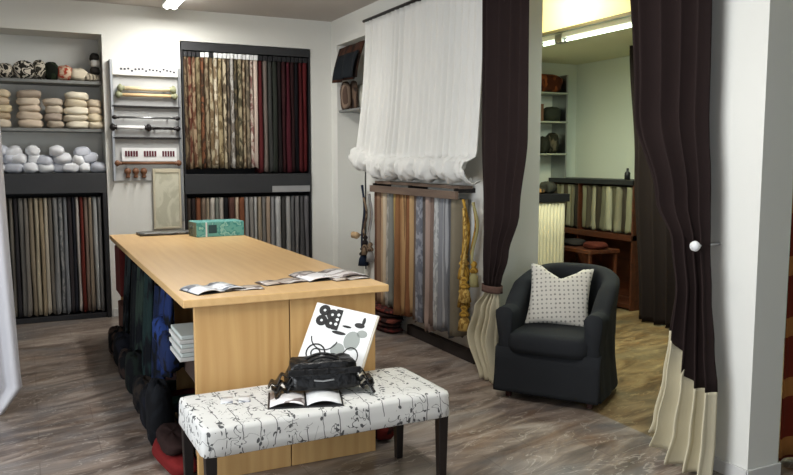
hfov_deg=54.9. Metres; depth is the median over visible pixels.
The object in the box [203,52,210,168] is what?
sample
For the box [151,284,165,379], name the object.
draped fabric
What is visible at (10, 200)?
sample
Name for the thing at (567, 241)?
textile
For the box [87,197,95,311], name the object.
sample
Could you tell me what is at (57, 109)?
textile
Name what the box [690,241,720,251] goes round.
curtain holdback
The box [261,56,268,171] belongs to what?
sample
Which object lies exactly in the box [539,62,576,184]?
wall
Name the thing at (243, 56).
sample
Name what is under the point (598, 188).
sample
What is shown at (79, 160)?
bundle
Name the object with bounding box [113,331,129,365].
cloth
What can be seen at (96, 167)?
bundle
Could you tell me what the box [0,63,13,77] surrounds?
fabric bundle
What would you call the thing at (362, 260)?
tieback
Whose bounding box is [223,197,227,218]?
sample
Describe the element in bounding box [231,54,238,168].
sample
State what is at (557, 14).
ceiling
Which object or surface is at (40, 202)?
sample
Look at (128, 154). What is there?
card
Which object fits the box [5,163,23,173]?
bundle
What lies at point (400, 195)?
sample
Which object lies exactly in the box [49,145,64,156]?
bundle
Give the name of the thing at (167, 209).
fabric panel
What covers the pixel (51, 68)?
fabric bundle
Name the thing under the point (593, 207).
sample
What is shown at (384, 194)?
sample
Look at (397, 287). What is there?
sample
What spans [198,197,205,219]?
sample
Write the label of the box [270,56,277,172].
sample
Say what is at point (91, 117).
textile
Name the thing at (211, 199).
sample
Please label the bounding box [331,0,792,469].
wall
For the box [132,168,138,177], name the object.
finial
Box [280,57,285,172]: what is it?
sample
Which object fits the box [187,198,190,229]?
sample
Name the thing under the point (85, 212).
sample
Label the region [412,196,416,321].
sample
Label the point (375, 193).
sample
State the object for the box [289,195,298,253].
sample
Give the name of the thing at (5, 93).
textile
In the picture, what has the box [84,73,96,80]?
fabric bundle
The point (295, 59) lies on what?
sample
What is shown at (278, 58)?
sample
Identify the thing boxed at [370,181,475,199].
rail
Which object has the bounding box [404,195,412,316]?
sample
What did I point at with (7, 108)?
textile
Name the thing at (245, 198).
sample
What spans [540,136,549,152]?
fabric bundle
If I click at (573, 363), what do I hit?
armchair
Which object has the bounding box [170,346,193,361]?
paper stack
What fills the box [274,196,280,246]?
sample
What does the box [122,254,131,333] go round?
draped fabric
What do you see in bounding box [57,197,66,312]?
sample
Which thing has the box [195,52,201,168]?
sample
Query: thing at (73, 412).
floor
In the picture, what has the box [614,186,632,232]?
sample
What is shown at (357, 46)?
draped fabric
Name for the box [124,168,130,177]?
finial
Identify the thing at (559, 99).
shelf unit
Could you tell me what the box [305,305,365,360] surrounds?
print
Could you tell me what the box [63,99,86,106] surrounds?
textile
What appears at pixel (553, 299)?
throw pillow
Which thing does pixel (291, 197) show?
sample
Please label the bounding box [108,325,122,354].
cloth
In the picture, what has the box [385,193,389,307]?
sample
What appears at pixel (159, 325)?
cloth
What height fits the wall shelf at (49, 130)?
0.030 m
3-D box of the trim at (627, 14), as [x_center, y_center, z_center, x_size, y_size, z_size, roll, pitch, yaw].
[1.959,-1.673,5.485,0.050,0.025,6.180,-3,6,-26]
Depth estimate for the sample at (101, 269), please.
7.50 m
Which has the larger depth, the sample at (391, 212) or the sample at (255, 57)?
the sample at (255, 57)
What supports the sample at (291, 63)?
on the display rack at (209, 182)
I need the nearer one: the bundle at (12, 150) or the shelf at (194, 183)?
the bundle at (12, 150)
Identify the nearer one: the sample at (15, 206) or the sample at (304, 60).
the sample at (15, 206)
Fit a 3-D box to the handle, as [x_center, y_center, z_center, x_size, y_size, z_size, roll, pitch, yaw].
[-0.373,-0.025,7.634,0.150,0.070,0.142,-3,6,-26]
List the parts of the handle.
knob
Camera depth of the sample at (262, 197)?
8.17 m
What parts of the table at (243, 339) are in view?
panel, panel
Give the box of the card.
[122,148,176,160]
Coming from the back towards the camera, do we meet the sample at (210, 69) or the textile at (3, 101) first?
the sample at (210, 69)
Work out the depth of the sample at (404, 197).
6.54 m
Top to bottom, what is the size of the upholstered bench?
0.483 m
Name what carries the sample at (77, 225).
on the display rack at (91, 184)
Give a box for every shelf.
[0,78,101,87]
[0,127,102,132]
[184,173,310,193]
[339,107,360,112]
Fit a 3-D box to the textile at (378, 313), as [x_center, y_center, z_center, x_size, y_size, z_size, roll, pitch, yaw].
[-0.129,0.677,7.083,0.224,0.051,0.617,-3,6,-26]
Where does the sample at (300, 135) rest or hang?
on the display rack at (209, 182)
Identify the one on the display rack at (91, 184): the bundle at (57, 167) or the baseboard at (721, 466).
the bundle at (57, 167)
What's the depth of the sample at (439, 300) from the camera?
5.99 m
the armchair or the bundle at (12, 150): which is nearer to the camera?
the armchair
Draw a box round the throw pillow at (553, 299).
[525,263,593,326]
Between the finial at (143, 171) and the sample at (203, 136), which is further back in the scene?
the sample at (203, 136)
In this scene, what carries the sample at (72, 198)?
on the display rack at (91, 184)
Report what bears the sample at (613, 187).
on the display cabinet at (627, 259)
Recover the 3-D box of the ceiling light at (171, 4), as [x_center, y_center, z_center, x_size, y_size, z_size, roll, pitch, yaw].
[-1.846,-2.124,6.591,0.138,0.083,1.340,-3,6,-26]
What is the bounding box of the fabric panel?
[152,169,181,228]
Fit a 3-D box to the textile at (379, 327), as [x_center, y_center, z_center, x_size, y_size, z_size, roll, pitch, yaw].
[-0.127,0.810,7.081,0.229,0.056,0.629,-3,6,-26]
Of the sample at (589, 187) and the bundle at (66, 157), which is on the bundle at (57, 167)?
the bundle at (66, 157)
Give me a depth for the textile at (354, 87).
8.09 m
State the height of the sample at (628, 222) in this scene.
0.484 m
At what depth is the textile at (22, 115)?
7.13 m
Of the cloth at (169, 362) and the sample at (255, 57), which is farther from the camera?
the sample at (255, 57)
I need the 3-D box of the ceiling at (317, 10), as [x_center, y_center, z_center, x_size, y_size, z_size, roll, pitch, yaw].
[-0.970,-1.828,2.692,6.150,0.120,11.000,-3,6,-26]
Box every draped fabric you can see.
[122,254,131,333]
[130,262,136,350]
[135,265,143,351]
[142,272,153,376]
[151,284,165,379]
[157,288,172,377]
[332,40,364,82]
[333,50,358,80]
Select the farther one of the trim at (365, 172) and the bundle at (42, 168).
the trim at (365, 172)
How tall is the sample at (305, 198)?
1.093 m
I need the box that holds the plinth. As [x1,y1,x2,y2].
[407,324,475,363]
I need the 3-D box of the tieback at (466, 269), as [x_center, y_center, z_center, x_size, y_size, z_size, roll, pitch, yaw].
[0.499,0.116,5.646,0.105,0.803,0.114,-3,6,-26]
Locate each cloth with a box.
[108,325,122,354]
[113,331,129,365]
[118,348,131,379]
[125,349,142,393]
[132,375,150,413]
[139,383,148,429]
[145,378,173,445]
[152,314,174,342]
[158,330,183,372]
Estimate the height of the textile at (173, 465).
0.103 m
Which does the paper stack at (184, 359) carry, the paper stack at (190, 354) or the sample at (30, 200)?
the paper stack at (190, 354)
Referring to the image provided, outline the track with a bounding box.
[362,0,420,22]
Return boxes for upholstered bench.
[179,367,449,474]
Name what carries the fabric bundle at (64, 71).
on the wall shelf at (20, 81)
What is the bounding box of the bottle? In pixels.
[624,168,629,179]
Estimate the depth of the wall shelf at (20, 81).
7.26 m
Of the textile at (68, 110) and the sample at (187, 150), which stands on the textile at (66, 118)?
the textile at (68, 110)
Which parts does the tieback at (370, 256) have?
cord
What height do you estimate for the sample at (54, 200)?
1.129 m
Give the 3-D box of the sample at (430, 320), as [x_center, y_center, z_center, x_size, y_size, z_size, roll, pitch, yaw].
[0.330,0.199,6.146,0.145,1.044,0.081,-3,6,-26]
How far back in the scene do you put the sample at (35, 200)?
7.26 m
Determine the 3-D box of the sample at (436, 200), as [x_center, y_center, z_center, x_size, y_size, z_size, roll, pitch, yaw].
[0.364,0.215,6.086,0.135,1.065,0.082,-3,6,-26]
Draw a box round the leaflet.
[221,396,250,403]
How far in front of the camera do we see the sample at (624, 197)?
7.87 m
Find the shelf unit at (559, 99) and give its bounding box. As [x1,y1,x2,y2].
[540,75,568,177]
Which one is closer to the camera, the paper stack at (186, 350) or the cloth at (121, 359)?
the paper stack at (186, 350)
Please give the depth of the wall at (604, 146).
8.59 m
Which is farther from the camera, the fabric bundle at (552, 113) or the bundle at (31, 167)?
the fabric bundle at (552, 113)
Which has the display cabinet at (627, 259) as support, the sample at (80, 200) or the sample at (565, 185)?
the sample at (565, 185)
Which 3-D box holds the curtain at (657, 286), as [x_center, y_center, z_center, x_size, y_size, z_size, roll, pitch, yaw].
[2.599,-0.462,6.732,0.152,2.628,1.647,-3,6,-26]
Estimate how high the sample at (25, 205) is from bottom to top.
1.129 m
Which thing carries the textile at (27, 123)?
on the wall shelf at (49, 130)
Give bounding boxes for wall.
[0,0,332,316]
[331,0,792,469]
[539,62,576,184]
[575,56,792,337]
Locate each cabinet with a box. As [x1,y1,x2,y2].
[538,193,569,264]
[549,177,638,310]
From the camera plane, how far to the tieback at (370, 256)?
7.42 m
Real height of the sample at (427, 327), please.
1.105 m
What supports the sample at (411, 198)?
hanging from the rail
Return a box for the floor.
[0,306,792,474]
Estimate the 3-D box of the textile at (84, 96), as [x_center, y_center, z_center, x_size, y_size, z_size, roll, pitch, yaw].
[-3.092,-1.363,7.375,0.223,0.090,0.204,-2,6,-27]
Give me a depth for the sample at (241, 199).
8.03 m
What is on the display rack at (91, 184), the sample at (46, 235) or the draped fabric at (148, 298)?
the sample at (46, 235)
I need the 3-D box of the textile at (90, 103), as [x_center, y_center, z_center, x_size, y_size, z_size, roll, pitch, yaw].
[-2.955,-1.302,7.451,0.139,0.091,0.203,-2,6,-29]
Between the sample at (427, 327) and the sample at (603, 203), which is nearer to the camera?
the sample at (427, 327)
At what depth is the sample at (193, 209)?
7.83 m
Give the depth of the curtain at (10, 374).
4.60 m
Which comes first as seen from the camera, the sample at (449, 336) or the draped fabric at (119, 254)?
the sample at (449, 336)
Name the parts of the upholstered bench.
leg, leg, leg, leg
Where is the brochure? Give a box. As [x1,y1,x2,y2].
[255,278,307,285]
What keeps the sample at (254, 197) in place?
on the display rack at (209, 182)
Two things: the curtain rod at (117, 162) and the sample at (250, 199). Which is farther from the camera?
the sample at (250, 199)
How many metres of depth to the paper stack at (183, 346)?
3.76 m
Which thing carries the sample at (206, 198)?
attached to the display rack at (209, 182)
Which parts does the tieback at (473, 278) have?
cord, cord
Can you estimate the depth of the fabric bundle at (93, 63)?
7.39 m
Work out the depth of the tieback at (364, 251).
7.49 m
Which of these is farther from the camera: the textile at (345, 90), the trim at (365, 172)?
the textile at (345, 90)
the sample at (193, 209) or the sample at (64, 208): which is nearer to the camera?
the sample at (64, 208)
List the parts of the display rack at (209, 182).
panel, panel, header panel, hanging rail, panel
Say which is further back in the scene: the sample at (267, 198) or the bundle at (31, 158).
the sample at (267, 198)
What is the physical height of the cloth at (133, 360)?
0.312 m
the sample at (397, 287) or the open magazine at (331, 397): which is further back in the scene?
the sample at (397, 287)
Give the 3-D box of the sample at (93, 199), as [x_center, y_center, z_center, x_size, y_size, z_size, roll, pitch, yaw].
[-2.989,0.156,7.585,0.052,1.122,0.248,-3,6,-26]
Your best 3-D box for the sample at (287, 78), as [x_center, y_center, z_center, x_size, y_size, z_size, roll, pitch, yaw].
[-1.197,-1.313,8.259,0.060,1.225,0.264,-3,6,-26]
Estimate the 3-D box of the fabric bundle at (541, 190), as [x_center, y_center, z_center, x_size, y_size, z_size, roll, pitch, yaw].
[1.451,-0.486,7.913,0.165,0.068,0.200,-3,6,-26]
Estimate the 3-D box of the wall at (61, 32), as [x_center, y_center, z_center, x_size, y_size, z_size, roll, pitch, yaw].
[-3.264,-0.732,7.484,6.080,3.035,0.520,-3,6,-26]
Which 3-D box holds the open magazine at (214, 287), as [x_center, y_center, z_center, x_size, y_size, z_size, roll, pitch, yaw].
[-0.918,0.252,3.823,0.268,0.022,0.208,-5,8,-40]
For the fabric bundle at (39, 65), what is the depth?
7.17 m
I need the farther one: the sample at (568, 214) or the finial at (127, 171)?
the sample at (568, 214)
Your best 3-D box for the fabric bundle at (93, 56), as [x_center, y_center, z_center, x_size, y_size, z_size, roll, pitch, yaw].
[-2.951,-1.756,7.456,0.090,0.092,0.188,-3,6,-26]
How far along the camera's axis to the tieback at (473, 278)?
5.59 m
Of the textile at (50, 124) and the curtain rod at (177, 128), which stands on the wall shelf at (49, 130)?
the textile at (50, 124)
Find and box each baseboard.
[113,308,117,316]
[713,456,780,474]
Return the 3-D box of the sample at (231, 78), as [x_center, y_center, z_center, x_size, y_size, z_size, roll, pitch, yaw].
[-1.740,-1.310,7.989,0.041,1.177,0.266,-3,6,-26]
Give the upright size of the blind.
1.463 m
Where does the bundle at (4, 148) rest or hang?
on the bundle at (7, 159)
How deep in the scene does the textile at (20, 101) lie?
7.12 m
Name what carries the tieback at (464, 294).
hanging from the rail
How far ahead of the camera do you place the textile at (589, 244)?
7.79 m
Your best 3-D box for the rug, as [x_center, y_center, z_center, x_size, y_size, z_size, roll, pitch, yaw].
[2.386,-0.379,3.960,1.062,3.020,0.050,-3,6,-26]
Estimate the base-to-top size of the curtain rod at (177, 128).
0.056 m
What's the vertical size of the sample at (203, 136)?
1.181 m
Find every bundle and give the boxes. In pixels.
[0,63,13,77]
[2,145,7,155]
[3,155,13,163]
[5,145,22,154]
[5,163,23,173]
[12,153,27,163]
[13,60,34,78]
[23,162,38,172]
[25,145,39,155]
[27,155,39,163]
[33,60,45,78]
[37,155,53,164]
[38,164,53,172]
[45,62,57,79]
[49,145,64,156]
[53,153,71,163]
[54,163,63,172]
[58,65,71,79]
[62,162,78,172]
[71,68,87,80]
[71,155,83,164]
[73,146,90,156]
[79,162,90,172]
[83,152,97,163]
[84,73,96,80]
[89,53,98,60]
[89,60,99,66]
[90,67,99,74]
[90,161,105,172]
[539,181,556,192]
[539,188,545,193]
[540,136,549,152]
[541,74,562,91]
[543,106,561,120]
[546,133,558,152]
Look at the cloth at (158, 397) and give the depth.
4.09 m
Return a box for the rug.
[779,196,792,460]
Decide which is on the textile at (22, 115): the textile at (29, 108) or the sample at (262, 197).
the textile at (29, 108)
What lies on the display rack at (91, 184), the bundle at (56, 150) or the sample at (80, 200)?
the sample at (80, 200)
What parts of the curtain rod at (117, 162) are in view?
rod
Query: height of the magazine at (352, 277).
0.008 m
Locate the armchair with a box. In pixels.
[493,262,619,408]
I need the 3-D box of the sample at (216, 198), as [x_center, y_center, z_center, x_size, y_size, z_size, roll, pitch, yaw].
[-1.907,0.115,8.070,0.055,1.078,0.258,-3,6,-26]
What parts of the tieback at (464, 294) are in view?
cord, cord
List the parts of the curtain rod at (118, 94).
rod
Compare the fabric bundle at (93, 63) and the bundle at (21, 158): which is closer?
the bundle at (21, 158)
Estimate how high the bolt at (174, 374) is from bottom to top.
0.133 m
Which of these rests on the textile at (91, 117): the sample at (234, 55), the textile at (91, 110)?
the textile at (91, 110)
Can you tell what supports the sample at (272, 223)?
on the display rack at (209, 182)
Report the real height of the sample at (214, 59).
1.181 m
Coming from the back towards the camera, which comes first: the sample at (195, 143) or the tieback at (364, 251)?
the sample at (195, 143)
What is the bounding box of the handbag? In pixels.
[268,352,375,399]
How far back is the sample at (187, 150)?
7.70 m
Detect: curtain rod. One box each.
[110,123,150,131]
[112,115,179,120]
[114,160,181,165]
[115,91,177,99]
[117,83,176,93]
[150,126,180,130]
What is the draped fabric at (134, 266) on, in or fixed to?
hanging from the table at (243, 339)
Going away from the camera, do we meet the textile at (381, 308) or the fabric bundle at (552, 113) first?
the textile at (381, 308)
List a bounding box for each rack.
[4,172,110,324]
[109,59,183,220]
[180,41,311,257]
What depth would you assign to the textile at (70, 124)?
7.33 m
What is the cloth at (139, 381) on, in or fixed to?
on the floor
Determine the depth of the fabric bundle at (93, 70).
7.40 m
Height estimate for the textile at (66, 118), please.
0.085 m
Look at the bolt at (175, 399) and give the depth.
4.43 m
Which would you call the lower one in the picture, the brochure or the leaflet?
the leaflet
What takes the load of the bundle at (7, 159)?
on the bundle at (10, 167)
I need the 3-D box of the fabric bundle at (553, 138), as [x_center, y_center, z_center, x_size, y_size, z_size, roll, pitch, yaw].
[1.776,-1.076,8.727,0.125,0.256,0.202,-2,6,-20]
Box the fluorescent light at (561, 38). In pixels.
[542,17,631,45]
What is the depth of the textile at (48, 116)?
7.23 m
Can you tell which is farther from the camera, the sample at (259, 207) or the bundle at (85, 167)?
the sample at (259, 207)
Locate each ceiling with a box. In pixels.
[75,0,377,21]
[542,0,632,64]
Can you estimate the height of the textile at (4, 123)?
0.096 m
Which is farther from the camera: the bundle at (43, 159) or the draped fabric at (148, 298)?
the bundle at (43, 159)
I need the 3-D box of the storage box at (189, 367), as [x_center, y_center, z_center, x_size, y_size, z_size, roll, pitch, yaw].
[-0.885,0.654,4.003,0.380,0.135,0.420,-3,6,-26]
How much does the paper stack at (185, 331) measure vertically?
0.020 m
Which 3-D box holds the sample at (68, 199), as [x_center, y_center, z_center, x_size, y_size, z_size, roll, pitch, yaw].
[-3.194,0.173,7.487,0.041,1.135,0.253,-3,6,-26]
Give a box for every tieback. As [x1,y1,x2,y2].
[358,185,368,265]
[361,197,367,254]
[366,194,373,261]
[457,199,469,307]
[457,208,470,330]
[468,202,478,286]
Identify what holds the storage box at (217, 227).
on the table at (243, 339)
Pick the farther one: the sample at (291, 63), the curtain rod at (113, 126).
the sample at (291, 63)
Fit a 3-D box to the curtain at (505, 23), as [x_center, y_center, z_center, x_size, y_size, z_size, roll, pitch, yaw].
[0.677,-0.451,5.194,0.153,2.919,0.611,-3,6,-26]
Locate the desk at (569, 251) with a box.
[564,245,619,274]
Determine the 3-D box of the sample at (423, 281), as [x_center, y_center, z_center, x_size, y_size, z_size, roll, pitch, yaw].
[0.285,0.194,6.272,0.145,1.060,0.074,-3,6,-26]
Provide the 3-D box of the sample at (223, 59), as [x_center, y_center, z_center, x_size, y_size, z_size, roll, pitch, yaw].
[-1.811,-1.308,7.966,0.044,1.176,0.250,-3,6,-26]
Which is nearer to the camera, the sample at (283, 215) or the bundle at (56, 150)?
the bundle at (56, 150)
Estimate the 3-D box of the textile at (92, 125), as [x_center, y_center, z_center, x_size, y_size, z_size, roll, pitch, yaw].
[-2.946,-1.099,7.478,0.157,0.088,0.213,-4,7,-31]
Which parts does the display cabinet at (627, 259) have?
panel, panel, panel, panel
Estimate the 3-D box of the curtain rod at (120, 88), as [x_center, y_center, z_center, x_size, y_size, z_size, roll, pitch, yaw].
[-2.434,-1.450,7.452,0.560,0.086,0.089,-3,6,-26]
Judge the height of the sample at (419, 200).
1.056 m
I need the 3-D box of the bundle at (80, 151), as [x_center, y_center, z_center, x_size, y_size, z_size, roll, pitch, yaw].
[-3.067,-0.827,7.450,0.165,0.123,0.201,-3,6,-24]
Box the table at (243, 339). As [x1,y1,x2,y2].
[109,234,388,474]
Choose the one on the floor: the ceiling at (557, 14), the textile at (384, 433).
the textile at (384, 433)
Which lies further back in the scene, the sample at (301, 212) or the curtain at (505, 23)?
the sample at (301, 212)
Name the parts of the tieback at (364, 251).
cord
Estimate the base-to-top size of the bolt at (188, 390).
0.122 m
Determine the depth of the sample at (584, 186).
8.44 m
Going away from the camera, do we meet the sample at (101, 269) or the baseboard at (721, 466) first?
the baseboard at (721, 466)
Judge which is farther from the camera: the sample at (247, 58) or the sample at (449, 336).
the sample at (247, 58)
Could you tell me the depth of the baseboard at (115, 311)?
7.56 m
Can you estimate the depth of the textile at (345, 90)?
8.06 m
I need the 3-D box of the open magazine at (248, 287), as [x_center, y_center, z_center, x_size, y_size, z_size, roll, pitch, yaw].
[-0.792,0.256,3.862,0.228,0.007,0.128,-2,6,-20]
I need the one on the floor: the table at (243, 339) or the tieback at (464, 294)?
the table at (243, 339)
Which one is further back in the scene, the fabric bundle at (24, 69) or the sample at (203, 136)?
the sample at (203, 136)
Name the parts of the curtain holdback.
knob, stem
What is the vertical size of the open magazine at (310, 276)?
0.022 m
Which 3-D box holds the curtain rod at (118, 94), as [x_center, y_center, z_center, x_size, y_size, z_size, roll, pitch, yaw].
[-2.440,-1.388,7.459,0.590,0.073,0.082,-3,6,-26]
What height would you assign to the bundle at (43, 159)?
0.115 m
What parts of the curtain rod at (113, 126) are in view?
rod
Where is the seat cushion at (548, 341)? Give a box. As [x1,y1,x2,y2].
[508,323,586,359]
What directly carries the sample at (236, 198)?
on the display rack at (209, 182)
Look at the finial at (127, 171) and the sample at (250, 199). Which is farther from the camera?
the sample at (250, 199)
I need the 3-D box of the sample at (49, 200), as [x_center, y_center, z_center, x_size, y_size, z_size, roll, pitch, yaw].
[-3.349,0.178,7.419,0.042,1.132,0.259,-3,6,-26]
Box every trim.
[365,172,366,268]
[542,11,630,36]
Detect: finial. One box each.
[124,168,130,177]
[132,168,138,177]
[140,168,146,177]
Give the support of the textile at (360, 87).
on the shelf at (354, 110)
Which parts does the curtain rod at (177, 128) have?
rod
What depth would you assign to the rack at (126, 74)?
7.50 m
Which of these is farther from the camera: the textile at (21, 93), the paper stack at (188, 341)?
the textile at (21, 93)
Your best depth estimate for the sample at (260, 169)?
8.05 m
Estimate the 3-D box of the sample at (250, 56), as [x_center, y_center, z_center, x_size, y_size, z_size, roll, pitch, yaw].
[-1.559,-1.323,8.101,0.051,1.173,0.247,-3,6,-26]
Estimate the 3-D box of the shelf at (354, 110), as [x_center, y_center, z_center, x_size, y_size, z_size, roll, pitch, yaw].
[-0.332,-1.326,7.945,0.290,0.025,0.720,-3,6,-26]
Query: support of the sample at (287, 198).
on the display rack at (209, 182)
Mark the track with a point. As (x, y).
(410, 1)
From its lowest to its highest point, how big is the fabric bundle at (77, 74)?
0.138 m
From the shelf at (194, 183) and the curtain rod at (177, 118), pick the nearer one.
the curtain rod at (177, 118)
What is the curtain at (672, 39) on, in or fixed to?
hanging from the track
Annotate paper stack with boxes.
[169,329,193,344]
[169,337,193,352]
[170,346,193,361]
[171,322,193,339]
[171,335,193,348]
[172,344,193,357]
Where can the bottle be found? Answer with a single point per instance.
(627, 174)
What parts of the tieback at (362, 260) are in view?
cord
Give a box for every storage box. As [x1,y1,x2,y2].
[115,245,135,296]
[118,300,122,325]
[184,361,194,382]
[188,219,243,236]
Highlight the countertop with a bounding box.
[539,193,569,202]
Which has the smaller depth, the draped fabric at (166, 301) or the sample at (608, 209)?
the draped fabric at (166, 301)
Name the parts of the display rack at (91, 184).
panel, hanging rail, panel, panel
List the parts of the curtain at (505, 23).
curtain panel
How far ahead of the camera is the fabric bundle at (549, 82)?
8.52 m
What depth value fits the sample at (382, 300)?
6.97 m
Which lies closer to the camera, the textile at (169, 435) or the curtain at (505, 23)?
the textile at (169, 435)
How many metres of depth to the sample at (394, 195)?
6.70 m
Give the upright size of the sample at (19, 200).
1.132 m
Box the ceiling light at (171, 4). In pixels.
[162,0,183,8]
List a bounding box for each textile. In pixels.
[0,89,10,97]
[0,97,9,104]
[0,104,12,112]
[0,112,10,119]
[0,119,11,127]
[16,90,40,98]
[16,98,40,105]
[16,111,42,119]
[18,105,41,112]
[18,119,43,127]
[42,98,62,105]
[44,113,61,121]
[45,105,62,113]
[46,120,63,127]
[62,114,87,121]
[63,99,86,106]
[63,107,87,114]
[64,91,88,100]
[65,121,88,128]
[86,99,100,107]
[87,114,102,121]
[87,121,103,128]
[88,107,101,114]
[152,438,196,474]
[156,422,182,455]
[340,81,350,109]
[350,81,357,108]
[357,84,362,107]
[375,301,392,313]
[375,310,401,317]
[375,426,393,439]
[376,325,402,332]
[377,315,403,323]
[377,321,400,326]
[564,238,585,245]
[583,241,608,249]
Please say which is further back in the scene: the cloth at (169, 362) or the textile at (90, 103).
the textile at (90, 103)
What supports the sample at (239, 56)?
attached to the display rack at (209, 182)
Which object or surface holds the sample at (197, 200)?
on the display rack at (209, 182)
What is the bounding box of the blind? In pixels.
[348,0,482,184]
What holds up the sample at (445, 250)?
hanging from the rail
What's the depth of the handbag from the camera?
3.45 m
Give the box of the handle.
[351,231,365,238]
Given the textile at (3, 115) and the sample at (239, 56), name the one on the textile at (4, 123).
the textile at (3, 115)
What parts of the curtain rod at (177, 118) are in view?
rod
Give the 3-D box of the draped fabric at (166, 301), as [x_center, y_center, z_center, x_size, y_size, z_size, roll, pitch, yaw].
[-1.307,0.517,4.285,0.074,0.482,0.289,-3,6,-26]
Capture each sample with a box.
[6,198,11,270]
[8,198,17,316]
[13,198,22,317]
[17,198,27,316]
[23,198,32,316]
[28,198,38,316]
[33,198,43,314]
[38,198,47,315]
[43,198,52,314]
[47,198,56,314]
[52,197,61,313]
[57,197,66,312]
[62,197,70,314]
[66,197,75,312]
[71,197,78,312]
[74,197,82,311]
[78,197,87,312]
[82,197,90,311]
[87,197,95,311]
[91,197,100,309]
[96,197,104,311]
[183,51,189,169]
[186,51,192,169]
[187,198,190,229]
[188,197,195,219]
[191,52,198,168]
[193,197,200,219]
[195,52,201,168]
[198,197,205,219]
[199,52,205,168]
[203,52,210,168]
[203,197,209,219]
[208,53,215,168]
[208,197,214,219]
[212,53,218,168]
[213,197,218,218]
[217,53,223,167]
[218,197,223,218]
[220,53,227,168]
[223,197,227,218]
[226,54,230,169]
[228,197,234,218]
[229,54,234,167]
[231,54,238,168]
[231,196,238,219]
[235,196,244,234]
[236,54,242,168]
[240,196,248,235]
[241,55,246,167]
[244,55,250,168]
[245,196,253,237]
[249,55,254,167]
[250,196,257,239]
[253,55,257,167]
[255,56,263,172]
[255,196,261,240]
[259,196,265,241]
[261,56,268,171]
[264,56,273,172]
[264,196,269,243]
[269,196,274,244]
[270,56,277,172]
[273,57,281,172]
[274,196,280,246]
[276,195,285,248]
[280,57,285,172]
[281,195,290,250]
[285,57,291,172]
[285,195,294,251]
[289,57,294,171]
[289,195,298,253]
[294,58,298,171]
[295,195,304,255]
[297,58,302,171]
[301,58,307,172]
[301,195,308,256]
[374,192,376,300]
[377,192,380,303]
[381,193,384,304]
[383,193,386,299]
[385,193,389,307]
[388,194,393,306]
[393,194,395,235]
[393,194,403,315]
[400,195,401,308]
[401,195,406,313]
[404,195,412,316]
[409,195,413,312]
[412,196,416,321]
[415,196,422,322]
[422,197,424,322]
[424,197,435,332]
[428,197,433,325]
[433,198,438,329]
[436,198,447,331]
[442,198,458,329]
[448,199,463,337]
[450,199,467,336]
[557,184,560,192]
[564,184,573,226]
[566,184,570,225]
[570,184,577,226]
[574,185,577,226]
[582,185,586,227]
[585,185,592,228]
[590,185,601,229]
[595,185,609,229]
[599,186,609,230]
[605,186,611,231]
[612,186,619,231]
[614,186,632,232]
[621,187,626,232]
[625,187,632,233]
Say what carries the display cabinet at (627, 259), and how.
on the floor
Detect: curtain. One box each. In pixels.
[0,129,21,414]
[467,0,528,383]
[630,0,717,474]
[630,45,675,327]
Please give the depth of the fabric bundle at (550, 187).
7.90 m
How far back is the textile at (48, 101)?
7.21 m
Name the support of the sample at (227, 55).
attached to the display rack at (209, 182)
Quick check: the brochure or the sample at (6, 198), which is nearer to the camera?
the brochure
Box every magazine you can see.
[180,282,245,295]
[226,285,263,290]
[267,388,343,409]
[289,268,368,281]
[328,275,369,281]
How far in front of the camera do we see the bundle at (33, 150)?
7.19 m
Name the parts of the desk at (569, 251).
drawer, leg, leg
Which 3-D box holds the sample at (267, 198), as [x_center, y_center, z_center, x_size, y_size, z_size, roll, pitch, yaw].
[-1.417,0.095,8.308,0.051,1.087,0.252,-3,6,-26]
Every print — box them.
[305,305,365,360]
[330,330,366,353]
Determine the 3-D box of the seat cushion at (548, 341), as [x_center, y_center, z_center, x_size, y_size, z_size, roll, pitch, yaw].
[1.064,0.654,5.034,0.554,0.140,0.570,3,7,29]
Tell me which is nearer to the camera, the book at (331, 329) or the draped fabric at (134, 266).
the book at (331, 329)
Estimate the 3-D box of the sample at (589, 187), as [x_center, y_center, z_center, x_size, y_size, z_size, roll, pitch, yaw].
[2.168,-0.333,8.406,0.199,0.486,0.085,-3,6,-26]
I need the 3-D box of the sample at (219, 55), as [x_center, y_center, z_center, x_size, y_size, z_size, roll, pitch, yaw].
[-1.851,-1.306,7.944,0.058,1.176,0.268,-3,6,-26]
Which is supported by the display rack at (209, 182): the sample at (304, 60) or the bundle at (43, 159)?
the sample at (304, 60)
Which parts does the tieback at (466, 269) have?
cord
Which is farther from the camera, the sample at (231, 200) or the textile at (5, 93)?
the sample at (231, 200)
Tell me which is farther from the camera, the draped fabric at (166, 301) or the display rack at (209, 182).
the display rack at (209, 182)
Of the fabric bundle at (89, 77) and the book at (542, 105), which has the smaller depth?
the fabric bundle at (89, 77)
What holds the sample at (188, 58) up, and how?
attached to the display rack at (209, 182)
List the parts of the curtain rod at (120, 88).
rod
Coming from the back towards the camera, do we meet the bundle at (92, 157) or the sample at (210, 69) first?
the sample at (210, 69)
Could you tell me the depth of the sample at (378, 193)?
7.01 m
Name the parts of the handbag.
handle, handle, zip pull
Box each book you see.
[298,302,379,375]
[541,104,543,120]
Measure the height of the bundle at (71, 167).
0.119 m
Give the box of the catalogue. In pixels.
[136,230,188,236]
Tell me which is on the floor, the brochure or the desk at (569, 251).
the desk at (569, 251)

